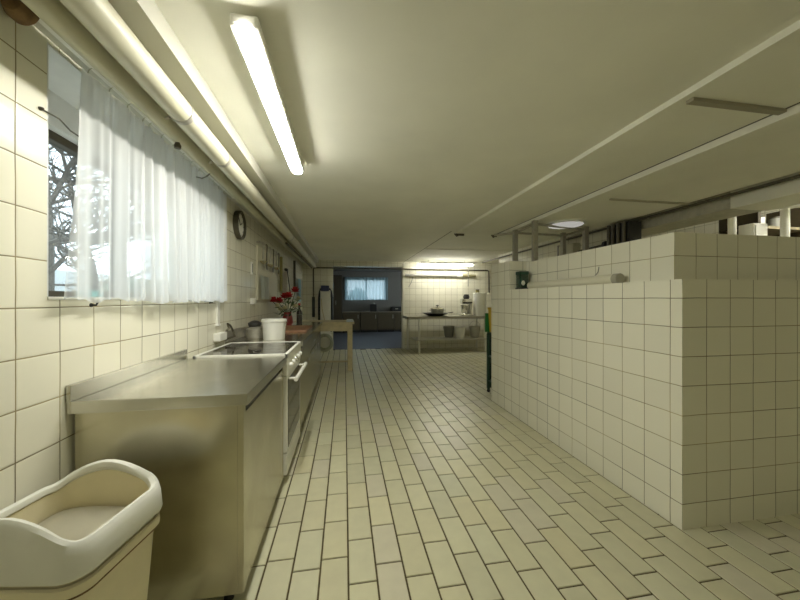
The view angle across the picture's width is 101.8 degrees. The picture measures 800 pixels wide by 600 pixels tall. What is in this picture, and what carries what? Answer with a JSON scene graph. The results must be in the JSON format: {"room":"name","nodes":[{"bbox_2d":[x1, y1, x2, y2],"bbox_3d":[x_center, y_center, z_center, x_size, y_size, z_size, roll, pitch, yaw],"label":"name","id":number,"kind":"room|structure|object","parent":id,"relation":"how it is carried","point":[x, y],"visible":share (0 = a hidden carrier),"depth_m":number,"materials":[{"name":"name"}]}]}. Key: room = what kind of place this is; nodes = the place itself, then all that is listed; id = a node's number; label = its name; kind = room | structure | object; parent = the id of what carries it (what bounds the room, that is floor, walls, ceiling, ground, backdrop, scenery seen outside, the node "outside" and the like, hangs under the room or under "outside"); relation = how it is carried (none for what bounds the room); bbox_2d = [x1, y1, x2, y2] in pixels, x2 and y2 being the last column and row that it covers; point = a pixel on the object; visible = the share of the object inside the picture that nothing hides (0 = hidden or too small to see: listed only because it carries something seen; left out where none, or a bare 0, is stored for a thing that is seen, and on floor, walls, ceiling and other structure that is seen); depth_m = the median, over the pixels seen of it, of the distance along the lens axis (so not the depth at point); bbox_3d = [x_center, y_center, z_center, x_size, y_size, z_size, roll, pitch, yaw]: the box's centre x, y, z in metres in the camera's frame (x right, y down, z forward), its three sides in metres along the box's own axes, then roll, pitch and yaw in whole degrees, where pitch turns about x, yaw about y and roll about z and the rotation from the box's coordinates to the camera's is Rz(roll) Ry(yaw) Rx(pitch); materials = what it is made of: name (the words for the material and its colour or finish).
{"room":"commercial kitchen","nodes":[
{"label":"commercial kitchen","id":0,"kind":"room"},
{"bbox_2d":[0,2,302,510],"bbox_3d":[-1.560,0.074,2.473,0.357,2.190,10.200,0,0,-10],"label":"wall","id":1,"kind":"structure","parent":0,"point":[47,346],"depth_m":1.02,"materials":[{"name":"tile"}]},
{"bbox_2d":[38,106,113,158],"bbox_3d":[-1.181,-0.601,1.213,0.022,0.012,0.412,0,0,-16],"label":"wire","id":2,"kind":"object","parent":1,"relation":"attached to","point":[40,108],"visible":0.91,"depth_m":1.07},
{"bbox_2d":[47,42,113,296],"bbox_3d":[-1.426,-0.417,1.746,0.336,0.828,1.480,0,0,-10],"label":"trim","id":3,"kind":"structure","parent":1,"relation":"attached to","point":[63,78],"depth_m":1.27,"materials":[{"name":"paint"}]},
{"bbox_2d":[47,297,132,299],"bbox_3d":[-1.409,-0.006,1.748,0.311,0.010,1.477,0,0,-10],"label":"trim","id":4,"kind":"structure","parent":1,"relation":"attached to","point":[48,298],"depth_m":1.13,"materials":[{"name":"white ceramic"}]},
{"bbox_2d":[92,291,98,296],"bbox_3d":[-1.273,-0.025,1.335,0.060,0.027,0.060,0,0,-10],"label":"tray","id":5,"kind":"object","parent":4,"relation":"on","point":[94,293],"visible":0.19,"depth_m":1.32,"materials":[{"name":"teal plastic"}]},
{"bbox_2d":[48,129,132,297],"bbox_3d":[-1.513,-0.352,1.731,0.050,0.678,1.479,0,0,-10],"label":"window","id":6,"kind":"structure","parent":1,"relation":"in","point":[54,139],"depth_m":1.41,"materials":[{"name":"black metal"}]},
{"bbox_2d":[0,0,234,198],"bbox_3d":[-1.217,-0.826,1.754,0.077,0.076,1.757,0,0,-10],"label":"rail","id":7,"kind":"object","parent":1,"relation":"attached to","point":[17,10],"visible":0.55,"depth_m":0.94,"materials":[{"name":"white metal"}]},
{"bbox_2d":[64,68,145,302],"bbox_3d":[-1.125,-0.407,1.269,0.030,0.835,0.430,0,0,-10],"label":"curtain","id":8,"kind":"object","parent":7,"relation":"hanging from","point":[105,122],"visible":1,"depth_m":1.25,"materials":[{"name":"white fabric"}]},
{"bbox_2d":[142,123,226,303],"bbox_3d":[-1.251,-0.403,1.998,0.062,0.843,1.040,0,0,-11],"label":"curtain","id":9,"kind":"object","parent":7,"relation":"hanging from","point":[186,214],"visible":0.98,"depth_m":1.79,"materials":[{"name":"white fabric"}]},
{"bbox_2d":[21,0,310,265],"bbox_3d":[-1.262,-0.784,2.488,0.122,0.104,10.030,0,0,-10],"label":"insulated pipe","id":10,"kind":"object","parent":1,"relation":"attached to","point":[53,13],"visible":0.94,"depth_m":1.18,"materials":[{"name":"paint"}]},
{"bbox_2d":[34,0,318,262],"bbox_3d":[-1.245,-0.933,2.476,0.465,0.176,10.100,0,0,-10],"label":"pipe","id":11,"kind":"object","parent":1,"relation":"attached to","point":[144,18],"depth_m":1.32,"materials":[{"name":"metal"}]},
{"bbox_2d":[215,301,220,325],"bbox_3d":[-1.363,0.097,2.436,0.019,0.195,0.060,0,0,-10],"label":"trunk","id":12,"kind":"object","parent":1,"relation":"attached to","point":[217,302],"visible":0.79,"depth_m":2.41,"materials":[{"name":"white plastic"}]},
{"bbox_2d":[213,323,235,341],"bbox_3d":[-1.356,0.246,2.521,0.058,0.138,0.309,0,0,-6],"label":"outlet","id":13,"kind":"object","parent":1,"relation":"attached to","point":[220,336],"visible":1,"depth_m":2.44,"materials":[{"name":"white plastic"}]},
{"bbox_2d":[233,210,245,239],"bbox_3d":[-1.430,-0.669,2.906,0.044,0.254,0.254,0,0,-10],"label":"wall clock","id":14,"kind":"object","parent":1,"relation":"attached to","point":[239,221],"visible":1,"depth_m":2.88,"materials":[{"name":"black plastic"}]},
{"bbox_2d":[250,298,255,303],"bbox_3d":[-1.506,0.011,3.344,0.042,0.065,0.100,0,0,-10],"label":"light switch","id":15,"kind":"object","parent":1,"relation":"attached to","point":[252,300],"visible":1,"depth_m":3.30,"materials":[{"name":"white plastic"}]},
{"bbox_2d":[256,241,279,299],"bbox_3d":[-1.617,-0.320,4.025,0.052,0.637,1.080,0,0,-10],"label":"utensil rack","id":16,"kind":"object","parent":1,"relation":"attached to","point":[260,268],"visible":0.8,"depth_m":3.85,"materials":[{"name":"beige"}]},
{"bbox_2d":[260,241,266,263],"bbox_3d":[-1.510,-0.522,3.597,0.080,0.253,0.080,0,0,-10],"label":"utensil","id":17,"kind":"object","parent":16,"relation":"hanging from","point":[261,262],"visible":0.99,"depth_m":3.59,"materials":[{"name":"grey metal"}]},
{"bbox_2d":[260,275,269,298],"bbox_3d":[-1.562,-0.141,3.771,0.024,0.260,0.440,0,0,-10],"label":"tea towel","id":18,"kind":"object","parent":16,"relation":"hanging from","point":[264,280],"visible":1,"depth_m":3.72,"materials":[{"name":"white fabric"}]},
{"bbox_2d":[266,244,267,269],"bbox_3d":[-1.548,-0.500,3.773,0.020,0.298,0.070,0,0,-10],"label":"utensil","id":19,"kind":"object","parent":16,"relation":"hanging from","point":[266,244],"visible":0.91,"depth_m":3.77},
{"bbox_2d":[268,247,273,266],"bbox_3d":[-1.568,-0.522,3.942,0.080,0.253,0.080,0,0,-10],"label":"utensil","id":20,"kind":"object","parent":16,"relation":"hanging from","point":[269,265],"visible":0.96,"depth_m":3.94,"materials":[{"name":"grey metal"}]},
{"bbox_2d":[280,257,282,290],"bbox_3d":[-1.738,-0.381,4.755,0.040,0.500,0.040,0,0,-10],"label":"pipe","id":21,"kind":"object","parent":1,"relation":"attached to","point":[281,258],"visible":1,"depth_m":4.74,"materials":[{"name":"yellow"}]},
{"bbox_2d":[284,268,289,291],"bbox_3d":[-1.849,-0.308,5.387,0.052,0.403,0.452,0,0,-10],"label":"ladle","id":22,"kind":"object","parent":1,"relation":"attached to","point":[285,269],"visible":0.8,"depth_m":5.29,"materials":[{"name":"black plastic"}]},
{"bbox_2d":[283,270,286,292],"bbox_3d":[-1.774,-0.266,5.008,0.024,0.370,0.370,0,0,-10],"label":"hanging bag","id":23,"kind":"object","parent":22,"relation":"hanging from","point":[284,271],"visible":0.84,"depth_m":4.96,"materials":[{"name":"beige fabric"}]},
{"bbox_2d":[293,260,295,286],"bbox_3d":[-1.956,-0.451,6.037,0.044,0.560,0.044,0,0,-10],"label":"pipe","id":24,"kind":"object","parent":1,"relation":"attached to","point":[294,261],"visible":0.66,"depth_m":6.02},
{"bbox_2d":[298,278,300,300],"bbox_3d":[-2.059,-0.201,6.684,0.024,0.460,0.430,0,0,-10],"label":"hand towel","id":25,"kind":"object","parent":1,"relation":"hanging from","point":[299,280],"visible":0.83,"depth_m":6.63,"materials":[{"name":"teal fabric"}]},
{"bbox_2d":[333,271,400,319],"bbox_3d":[-0.776,-0.031,12.447,4.543,2.400,0.200,0,0,-10],"label":"wall","id":26,"kind":"structure","parent":0,"point":[394,278],"depth_m":12.33,"materials":[{"name":"paint"}]},
{"bbox_2d":[345,277,387,299],"bbox_3d":[-1.262,-0.426,12.211,1.620,0.850,0.040,0,0,-10],"label":"curtain","id":27,"kind":"object","parent":26,"relation":"hanging from","point":[356,288],"visible":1,"depth_m":12.21,"materials":[{"name":"fabric"}]},
{"bbox_2d":[333,331,400,349],"bbox_3d":[-0.383,1.194,10.140,4.543,0.050,4.480,0,0,-10],"label":"floor","id":28,"kind":"structure","parent":0,"point":[360,340],"depth_m":9.38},
{"bbox_2d":[333,275,341,331],"bbox_3d":[-2.517,0.119,11.721,0.840,2.000,0.625,0,0,-10],"label":"tall cabinet","id":29,"kind":"object","parent":28,"relation":"on","point":[337,279],"visible":0.21,"depth_m":11.47,"materials":[{"name":"brown laminate"}]},
{"bbox_2d":[343,313,359,332],"bbox_3d":[-1.783,0.814,11.877,0.620,0.710,0.585,0,0,-10],"label":"base unit","id":30,"kind":"object","parent":28,"relation":"on","point":[355,316],"visible":0.68,"depth_m":11.63,"materials":[{"name":"brown laminate"}]},
{"bbox_2d":[343,311,400,312],"bbox_3d":[-0.840,0.438,12.030,2.530,0.038,0.600,0,0,-10],"label":"countertop","id":31,"kind":"structure","parent":30,"relation":"on","point":[343,311],"depth_m":11.85,"materials":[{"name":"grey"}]},
{"bbox_2d":[370,303,376,310],"bbox_3d":[-0.989,0.257,11.979,0.240,0.325,0.250,0,0,-10],"label":"coffee machine","id":32,"kind":"object","parent":31,"relation":"on","point":[373,307],"visible":0.95,"depth_m":11.86,"materials":[{"name":"black plastic"}]},
{"bbox_2d":[390,306,400,310],"bbox_3d":[-0.145,0.329,12.144,0.400,0.180,0.310,0,0,-10],"label":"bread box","id":33,"kind":"object","parent":31,"relation":"on","point":[392,308],"visible":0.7,"depth_m":12.01,"materials":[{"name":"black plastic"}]},
{"bbox_2d":[360,313,377,331],"bbox_3d":[-1.162,0.814,11.983,0.620,0.710,0.585,0,0,-10],"label":"base unit","id":34,"kind":"object","parent":28,"relation":"on","point":[368,321],"visible":0.8,"depth_m":11.71,"materials":[{"name":"brown laminate"}]},
{"bbox_2d":[377,313,394,331],"bbox_3d":[-0.541,0.814,12.089,0.620,0.710,0.585,0,0,-10],"label":"base unit","id":35,"kind":"object","parent":28,"relation":"on","point":[386,321],"visible":0.77,"depth_m":11.82,"materials":[{"name":"brown laminate"}]},
{"bbox_2d":[395,313,400,331],"bbox_3d":[0.080,0.814,12.195,0.620,0.710,0.585,0,0,-10],"label":"base unit","id":36,"kind":"object","parent":28,"relation":"on","point":[397,315],"visible":0.3,"depth_m":11.89,"materials":[{"name":"brown laminate"}]},
{"bbox_2d":[333,267,400,271],"bbox_3d":[-0.452,-1.156,10.250,4.643,0.150,4.640,0,0,-10],"label":"ceiling","id":37,"kind":"structure","parent":0,"point":[377,270],"depth_m":11.91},
{"bbox_2d":[303,260,494,349],"bbox_3d":[0.987,0.124,8.061,6.543,2.090,0.160,0,0,-10],"label":"wall","id":38,"kind":"structure","parent":0,"point":[423,294],"depth_m":7.92,"materials":[{"name":"tile"}]},
{"bbox_2d":[318,285,332,347],"bbox_3d":[-1.707,0.389,7.449,0.341,1.440,0.137,0,0,-10],"label":"hose","id":39,"kind":"object","parent":38,"relation":"attached to","point":[325,296],"visible":0.77,"depth_m":7.42,"materials":[{"name":"plastic"}]},
{"bbox_2d":[312,267,489,316],"bbox_3d":[0.118,-0.184,7.790,4.317,1.145,0.082,0,0,-10],"label":"pipe","id":40,"kind":"object","parent":38,"relation":"attached to","point":[313,297],"visible":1,"depth_m":7.68,"materials":[{"name":"black plastic"}]},
{"bbox_2d":[401,263,404,348],"bbox_3d":[0.072,0.141,7.904,0.050,2.055,0.182,0,0,-10],"label":"trim","id":41,"kind":"structure","parent":38,"relation":"attached to","point":[402,271],"depth_m":7.82,"materials":[{"name":"paint"}]},
{"bbox_2d":[405,274,475,285],"bbox_3d":[0.996,-0.470,7.925,1.770,0.327,0.086,0,0,-10],"label":"pipe","id":42,"kind":"object","parent":38,"relation":"attached to","point":[419,275],"visible":0.96,"depth_m":7.89,"materials":[{"name":"metal"}]},
{"bbox_2d":[154,0,799,263],"bbox_3d":[2.059,-0.971,3.090,6.300,0.100,10.200,0,0,-10],"label":"ceiling","id":43,"kind":"structure","parent":0,"point":[411,121],"depth_m":1.40,"materials":[{"name":"paint"}]},
{"bbox_2d":[60,0,316,267],"bbox_3d":[-1.115,-0.789,2.513,0.113,0.111,10.030,0,0,-10],"label":"ceiling pipe","id":44,"kind":"object","parent":43,"relation":"attached to","point":[99,17],"visible":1,"depth_m":1.15,"materials":[{"name":"metal"}]},
{"bbox_2d":[285,242,311,267],"bbox_3d":[-1.750,-0.747,5.829,0.028,0.049,3.280,0,0,-10],"label":"ceiling pipe","id":45,"kind":"object","parent":44,"relation":"attached to","point":[286,243],"visible":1,"depth_m":5.04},
{"bbox_2d":[230,13,303,173],"bbox_3d":[-0.585,-0.875,1.592,0.088,0.092,1.195,0,0,-10],"label":"lamp","id":46,"kind":"object","parent":43,"relation":"attached to","point":[247,30],"visible":1,"depth_m":1.24,"materials":[{"name":"white plastic"}]},
{"bbox_2d":[419,261,473,265],"bbox_3d":[1.084,-0.861,7.560,1.304,0.120,0.060,0,0,-10],"label":"lamp","id":47,"kind":"object","parent":43,"relation":"attached to","point":[464,263],"visible":1,"depth_m":7.54,"materials":[{"name":"white plastic"}]},
{"bbox_2d":[456,20,799,234],"bbox_3d":[1.580,-0.912,1.167,0.560,0.038,6.570,0,0,-10],"label":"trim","id":48,"kind":"structure","parent":43,"relation":"attached to","point":[768,74],"depth_m":1.72,"materials":[{"name":"paint"}]},
{"bbox_2d":[497,102,799,233],"bbox_3d":[1.855,-0.892,1.189,0.010,0.002,6.520,0,0,-10],"label":"trim","id":49,"kind":"structure","parent":48,"relation":"attached to","point":[799,102],"depth_m":2.03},
{"bbox_2d":[686,97,786,114],"bbox_3d":[1.543,-0.885,1.487,0.523,0.016,0.032,0,0,-10],"label":"batten","id":50,"kind":"object","parent":48,"relation":"attached to","point":[697,101],"visible":1,"depth_m":1.48,"materials":[{"name":"beige"}]},
{"bbox_2d":[199,346,799,599],"bbox_3d":[1.845,1.171,3.054,6.534,0.004,10.200,0,0,-10],"label":"floor","id":51,"kind":"structure","parent":0,"point":[334,578],"depth_m":1.75,"materials":[{"name":"tile"}]},
{"bbox_2d":[0,459,162,599],"bbox_3d":[-0.908,0.835,0.882,0.361,0.668,0.311,0,0,-1],"label":"waste bin","id":52,"kind":"object","parent":51,"relation":"on","point":[87,534],"visible":1,"depth_m":0.88,"materials":[{"name":"beige plastic"}]},
{"bbox_2d":[66,349,286,599],"bbox_3d":[-0.926,0.731,1.573,0.585,0.876,0.837,0,0,-10],"label":"base cabinet","id":53,"kind":"object","parent":51,"relation":"on","point":[209,430],"visible":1,"depth_m":1.21,"materials":[{"name":"grey metal"}]},
{"bbox_2d":[67,356,286,413],"bbox_3d":[-0.925,0.371,1.574,0.583,0.044,0.835,0,0,-10],"label":"countertop","id":54,"kind":"structure","parent":53,"relation":"on","point":[229,381],"depth_m":1.30,"materials":[{"name":"metal"}]},
{"bbox_2d":[193,341,306,474],"bbox_3d":[-1.003,0.753,2.319,0.603,0.832,0.640,0,0,-10],"label":"stove","id":55,"kind":"object","parent":51,"relation":"on","point":[292,372],"visible":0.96,"depth_m":2.19,"materials":[{"name":"white metal"}]},
{"bbox_2d":[193,341,300,358],"bbox_3d":[-1.030,0.353,2.315,0.549,0.032,0.640,0,0,-10],"label":"cooktop","id":56,"kind":"object","parent":55,"relation":"in","point":[279,348],"depth_m":2.24,"materials":[{"name":"black glass"}]},
{"bbox_2d":[300,339,309,426],"bbox_3d":[-1.151,0.777,3.042,0.554,0.784,0.785,0,0,-10],"label":"base cabinet","id":57,"kind":"object","parent":51,"relation":"on","point":[305,357],"visible":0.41,"depth_m":3.04,"materials":[{"name":"grey metal"}]},
{"bbox_2d":[225,316,321,345],"bbox_3d":[-1.302,0.317,3.821,0.601,0.135,2.390,0,0,-10],"label":"countertop","id":58,"kind":"structure","parent":57,"relation":"on","point":[240,332],"depth_m":2.94,"materials":[{"name":"grey metal"}]},
{"bbox_2d":[246,320,262,338],"bbox_3d":[-1.367,0.262,3.017,0.156,0.155,0.386,0,0,-36],"label":"appliance","id":59,"kind":"object","parent":58,"relation":"on","point":[254,331],"visible":0.97,"depth_m":2.88,"materials":[{"name":"grey metal"}]},
{"bbox_2d":[261,318,286,339],"bbox_3d":[-1.098,0.252,2.836,0.216,0.175,0.208,0,0,-10],"label":"bucket","id":60,"kind":"object","parent":58,"relation":"on","point":[273,328],"visible":0.99,"depth_m":2.76,"materials":[{"name":"white plastic"}]},
{"bbox_2d":[270,287,302,325],"bbox_3d":[-1.479,0.080,4.231,0.455,0.518,0.320,0,0,-10],"label":"vase","id":61,"kind":"object","parent":58,"relation":"on","point":[287,315],"visible":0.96,"depth_m":4.19,"materials":[{"name":"red"}]},
{"bbox_2d":[285,325,311,331],"bbox_3d":[-1.208,0.329,3.750,0.320,0.020,0.700,0,0,-10],"label":"chopping board","id":62,"kind":"object","parent":58,"relation":"on","point":[289,328],"visible":0.72,"depth_m":3.64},
{"bbox_2d":[296,303,301,324],"bbox_3d":[-1.378,0.192,4.452,0.076,0.295,0.075,0,0,-10],"label":"bottle","id":63,"kind":"object","parent":58,"relation":"on","point":[298,317],"visible":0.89,"depth_m":4.42,"materials":[{"name":"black glass"}]},
{"bbox_2d":[310,332,316,397],"bbox_3d":[-1.284,0.777,3.821,0.554,0.784,0.785,0,0,-10],"label":"base cabinet","id":64,"kind":"object","parent":51,"relation":"on","point":[313,347],"visible":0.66,"depth_m":3.75,"materials":[{"name":"grey metal"}]},
{"bbox_2d":[316,327,320,380],"bbox_3d":[-1.417,0.777,4.600,0.554,0.784,0.785,0,0,-10],"label":"base cabinet","id":65,"kind":"object","parent":51,"relation":"on","point":[318,332],"visible":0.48,"depth_m":4.61,"materials":[{"name":"grey metal"}]},
{"bbox_2d":[293,320,353,370],"bbox_3d":[-1.310,0.766,5.594,1.020,0.805,0.630,0,0,-10],"label":"wooden table","id":66,"kind":"object","parent":51,"relation":"on","point":[327,325],"visible":0.48,"depth_m":5.37,"materials":[{"name":"brown wood"}]},
{"bbox_2d":[321,333,333,351],"bbox_3d":[-1.703,0.959,7.364,0.395,0.411,0.110,0,0,-10],"label":"coil","id":67,"kind":"object","parent":51,"relation":"on","point":[330,346],"visible":0.7,"depth_m":7.34,"materials":[{"name":"beige"}]},
{"bbox_2d":[403,315,486,352],"bbox_3d":[1.057,0.769,7.596,1.920,0.800,0.580,0,0,-10],"label":"steel table","id":68,"kind":"object","parent":51,"relation":"on","point":[408,317],"visible":0.82,"depth_m":7.41,"materials":[{"name":"silver"}]},
{"bbox_2d":[424,312,452,315],"bbox_3d":[0.826,0.322,7.526,0.618,0.095,0.618,0,0,35],"label":"wok","id":69,"kind":"object","parent":68,"relation":"on","point":[427,313],"visible":0.88,"depth_m":7.33,"materials":[{"name":"black metal"}]},
{"bbox_2d":[430,305,444,312],"bbox_3d":[0.865,0.235,7.533,0.329,0.242,0.330,0,0,34],"label":"cooking pot","id":70,"kind":"object","parent":69,"relation":"in","point":[437,309],"visible":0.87,"depth_m":7.41,"materials":[{"name":"silver metal"}]},
{"bbox_2d":[443,326,454,337],"bbox_3d":[1.164,0.752,7.746,0.289,0.262,0.276,0,0,-10],"label":"bucket","id":71,"kind":"object","parent":68,"relation":"on","point":[448,330],"visible":0.97,"depth_m":7.65,"materials":[{"name":"grey plastic"}]},
{"bbox_2d":[454,326,465,338],"bbox_3d":[1.387,0.752,7.510,0.289,0.262,0.276,0,0,-10],"label":"bucket","id":72,"kind":"object","parent":68,"relation":"on","point":[459,330],"visible":0.99,"depth_m":7.42,"materials":[{"name":"white plastic"}]},
{"bbox_2d":[459,294,472,315],"bbox_3d":[1.554,0.117,7.660,0.280,0.505,0.260,0,0,-10],"label":"stand mixer","id":73,"kind":"object","parent":68,"relation":"on","point":[465,309],"visible":1,"depth_m":7.58,"materials":[{"name":"silver metal"}]},
{"bbox_2d":[460,305,469,314],"bbox_3d":[1.536,0.229,7.647,0.240,0.220,0.240,0,0,-10],"label":"bowl","id":74,"kind":"object","parent":73,"relation":"on","point":[465,309],"depth_m":7.57,"materials":[{"name":"silver metal"}]},
{"bbox_2d":[469,321,480,337],"bbox_3d":[1.775,0.691,7.729,0.279,0.384,0.276,0,0,-10],"label":"bucket","id":75,"kind":"object","parent":68,"relation":"on","point":[474,330],"visible":1,"depth_m":7.64,"materials":[{"name":"beige"}]},
{"bbox_2d":[473,293,486,315],"bbox_3d":[1.877,0.101,7.665,0.316,0.537,0.316,0,0,-10],"label":"drum","id":76,"kind":"object","parent":68,"relation":"on","point":[479,299],"visible":0.99,"depth_m":7.54,"materials":[{"name":"white plastic"}]},
{"bbox_2d":[485,313,490,391],"bbox_3d":[1.251,0.669,4.101,0.296,1.000,0.197,0,0,-10],"label":"stand","id":77,"kind":"object","parent":51,"relation":"on","point":[486,314],"visible":0.25,"depth_m":4.11,"materials":[{"name":"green metal"}]},
{"bbox_2d":[487,307,490,331],"bbox_3d":[1.256,0.249,4.087,0.266,0.310,0.141,0,0,-10],"label":"bin","id":78,"kind":"object","parent":77,"relation":"on","point":[488,308],"visible":0.2,"depth_m":4.10,"materials":[{"name":"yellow plastic"}]},
{"bbox_2d":[253,348,799,599],"bbox_3d":[1.749,1.201,2.997,6.943,0.057,10.320,0,0,-10],"label":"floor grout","id":79,"kind":"structure","parent":51,"relation":"attached to","point":[365,482],"depth_m":1.70,"materials":[{"name":"tile"}]},
{"bbox_2d":[494,220,588,260],"bbox_3d":[1.695,0.159,3.847,0.934,2.020,0.684,0,0,-10],"label":"metal frame","id":80,"kind":"object","parent":51,"relation":"on","point":[585,230],"visible":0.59,"depth_m":3.77,"materials":[{"name":"metal"}]},
{"bbox_2d":[728,217,736,234],"bbox_3d":[3.564,-0.081,3.489,0.070,2.500,0.070,0,0,-10],"label":"vertical pipe","id":81,"kind":"object","parent":51,"relation":"on","point":[732,222],"visible":0.02,"depth_m":3.46,"materials":[{"name":"white metal"}]},
{"bbox_2d":[739,223,766,235],"bbox_3d":[3.796,0.179,3.494,0.180,1.980,0.148,0,0,-10],"label":"box","id":82,"kind":"object","parent":51,"relation":"on","point":[760,229],"visible":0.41,"depth_m":3.43,"materials":[{"name":"white cardboard"}]},
{"bbox_2d":[719,208,799,236],"bbox_3d":[4.489,0.019,4.012,0.800,2.300,0.400,0,0,-10],"label":"wall shelf","id":83,"kind":"object","parent":51,"relation":"on","point":[755,217],"visible":0.08,"depth_m":3.98,"materials":[{"name":"brown wood"}]},
{"bbox_2d":[768,216,779,225],"bbox_3d":[4.596,-0.936,3.980,0.120,0.150,0.120,0,0,-10],"label":"storage jar","id":84,"kind":"object","parent":83,"relation":"on","point":[772,221],"visible":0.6,"depth_m":3.95,"materials":[{"name":"white ceramic"}]},
{"bbox_2d":[780,208,789,236],"bbox_3d":[3.990,-0.081,3.369,0.070,2.500,0.070,0,0,-10],"label":"vertical pipe","id":85,"kind":"object","parent":51,"relation":"on","point":[784,213],"visible":0.02,"depth_m":3.35,"materials":[{"name":"white metal"}]},
{"bbox_2d":[491,261,530,290],"bbox_3d":[1.251,-0.257,3.613,0.299,0.299,0.423,0,0,-10],"label":"wall","id":86,"kind":"structure","parent":0,"point":[503,275],"depth_m":3.46,"materials":[{"name":"tile"}]},
{"bbox_2d":[515,271,528,288],"bbox_3d":[1.249,-0.200,3.322,0.100,0.185,0.098,0,0,-10],"label":"canister","id":87,"kind":"object","parent":86,"relation":"on","point":[521,276],"visible":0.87,"depth_m":3.28,"materials":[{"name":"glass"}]},
{"bbox_2d":[499,225,610,262],"bbox_3d":[2.810,0.124,2.407,0.150,2.090,8.600,0,0,-10],"label":"wall","id":88,"kind":"structure","parent":0,"point":[595,239],"depth_m":4.96,"materials":[{"name":"tile"}]},
{"bbox_2d":[431,249,511,251],"bbox_3d":[1.282,-0.922,5.981,1.660,0.018,0.040,0,0,-10],"label":"trim","id":89,"kind":"structure","parent":88,"relation":"attached to","point":[431,249],"depth_m":6.00,"materials":[{"name":"paint"}]},
{"bbox_2d":[546,219,585,228],"bbox_3d":[1.839,-0.834,3.611,0.400,0.038,0.400,0,0,-10],"label":"round ceiling light","id":90,"kind":"object","parent":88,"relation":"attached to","point":[570,223],"visible":0.85,"depth_m":3.50,"materials":[{"name":"white plastic"}]},
{"bbox_2d":[557,243,579,255],"bbox_3d":[2.317,-0.606,4.468,0.122,0.330,0.330,0,0,-10],"label":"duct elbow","id":91,"kind":"object","parent":88,"relation":"attached to","point":[572,247],"visible":0.26,"depth_m":4.34,"materials":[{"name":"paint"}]},
{"bbox_2d":[482,174,799,262],"bbox_3d":[2.638,-0.846,2.783,0.063,0.031,9.200,0,0,-10],"label":"pipe","id":92,"kind":"object","parent":88,"relation":"attached to","point":[798,175],"visible":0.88,"depth_m":2.83,"materials":[{"name":"grey metal"}]},
{"bbox_2d":[578,221,640,251],"bbox_3d":[2.385,-0.631,3.806,0.198,0.400,0.801,0,0,-10],"label":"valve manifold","id":93,"kind":"object","parent":92,"relation":"attached to","point":[626,231],"visible":0.58,"depth_m":3.43,"materials":[{"name":"black metal"}]},
{"bbox_2d":[497,104,799,238],"bbox_3d":[2.327,-0.892,1.269,0.946,0.078,6.520,0,0,-10],"label":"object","id":94,"kind":"structure","parent":88,"relation":"attached to","point":[766,149],"depth_m":2.25,"materials":[{"name":"paint"}]},
{"bbox_2d":[609,198,688,204],"bbox_3d":[2.150,-0.846,2.796,0.780,0.014,0.020,0,0,-10],"label":"batten","id":95,"kind":"object","parent":88,"relation":"attached to","point":[611,199],"visible":1,"depth_m":2.79,"materials":[{"name":"beige"}]},
{"bbox_2d":[615,191,759,236],"bbox_3d":[2.785,-0.836,3.295,0.360,0.170,1.240,0,0,-10],"label":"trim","id":96,"kind":"structure","parent":88,"relation":"attached to","point":[716,210],"depth_m":3.03,"materials":[{"name":"paint"}]},
{"bbox_2d":[730,172,799,210],"bbox_3d":[3.263,-0.832,0.435,0.380,0.179,4.560,0,0,-10],"label":"trim","id":97,"kind":"structure","parent":88,"relation":"attached to","point":[785,194],"depth_m":2.46,"materials":[{"name":"paint"}]},
{"bbox_2d":[491,279,799,529],"bbox_3d":[2.093,0.531,2.868,1.709,1.276,2.176,0,0,-10],"label":"wall partition","id":98,"kind":"structure","parent":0,"point":[682,394],"depth_m":1.77,"materials":[{"name":"tile"}]},
{"bbox_2d":[527,267,624,288],"bbox_3d":[1.396,-0.177,2.699,0.102,0.140,1.068,0,0,-10],"label":"tube","id":99,"kind":"object","parent":98,"relation":"on","point":[610,278],"visible":0.88,"depth_m":2.49,"materials":[{"name":"beige"}]},
{"bbox_2d":[526,232,799,282],"bbox_3d":[2.205,-0.250,2.773,1.520,0.286,1.555,0,0,-10],"label":"wall","id":100,"kind":"structure","parent":0,"point":[674,255],"depth_m":1.99,"materials":[{"name":"tile"}]},
{"bbox_2d":[641,208,792,238],"bbox_3d":[5.148,-0.131,3.567,0.150,2.600,10.100,0,0,-10],"label":"wall","id":101,"kind":"structure","parent":0,"point":[710,227],"depth_m":5.14,"materials":[{"name":"tile"}]},
{"bbox_2d":[779,204,799,208],"bbox_3d":[4.434,-0.961,3.115,1.629,0.060,0.060,0,0,22],"label":"horizontal pipe","id":102,"kind":"object","parent":101,"relation":"attached to","point":[798,205],"visible":0.02,"depth_m":3.28,"materials":[{"name":"white metal"}]},
{"label":"outside","id":103,"kind":"structure","parent":0,"visible":0},
{"bbox_3d":[-14.645,0.169,7.646,23.699,0.200,40.000,0,0,-10],"label":"ground","id":104,"kind":"structure","parent":103,"visible":0},
{"bbox_2d":[48,143,132,290],"bbox_3d":[-4.183,-2.273,3.838,4.296,4.792,4.120,0,0,31],"label":"bare tree","id":105,"kind":"object","parent":104,"relation":"on","point":[60,238],"visible":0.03,"depth_m":3.91,"materials":[{"name":"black plant"}]},
{"bbox_2d":[48,144,132,290],"bbox_3d":[-7.140,-2.736,7.332,4.628,5.875,5.240,0,0,36],"label":"bare tree","id":106,"kind":"object","parent":104,"relation":"on","point":[95,280],"visible":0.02,"depth_m":7.13,"materials":[{"name":"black plant"}]},
{"bbox_2d":[55,270,132,290],"bbox_3d":[-11.186,-0.431,10.265,0.200,1.100,20.000,0,0,-10],"label":"wall","id":107,"kind":"structure","parent":104,"relation":"on","point":[60,275],"depth_m":10.79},
{"bbox_2d":[105,278,132,292],"bbox_3d":[-9.367,-0.325,12.117,2.056,0.979,5.146,0,0,-10],"label":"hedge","id":108,"kind":"object","parent":104,"relation":"on","point":[131,278],"visible":0.02,"depth_m":10.46,"materials":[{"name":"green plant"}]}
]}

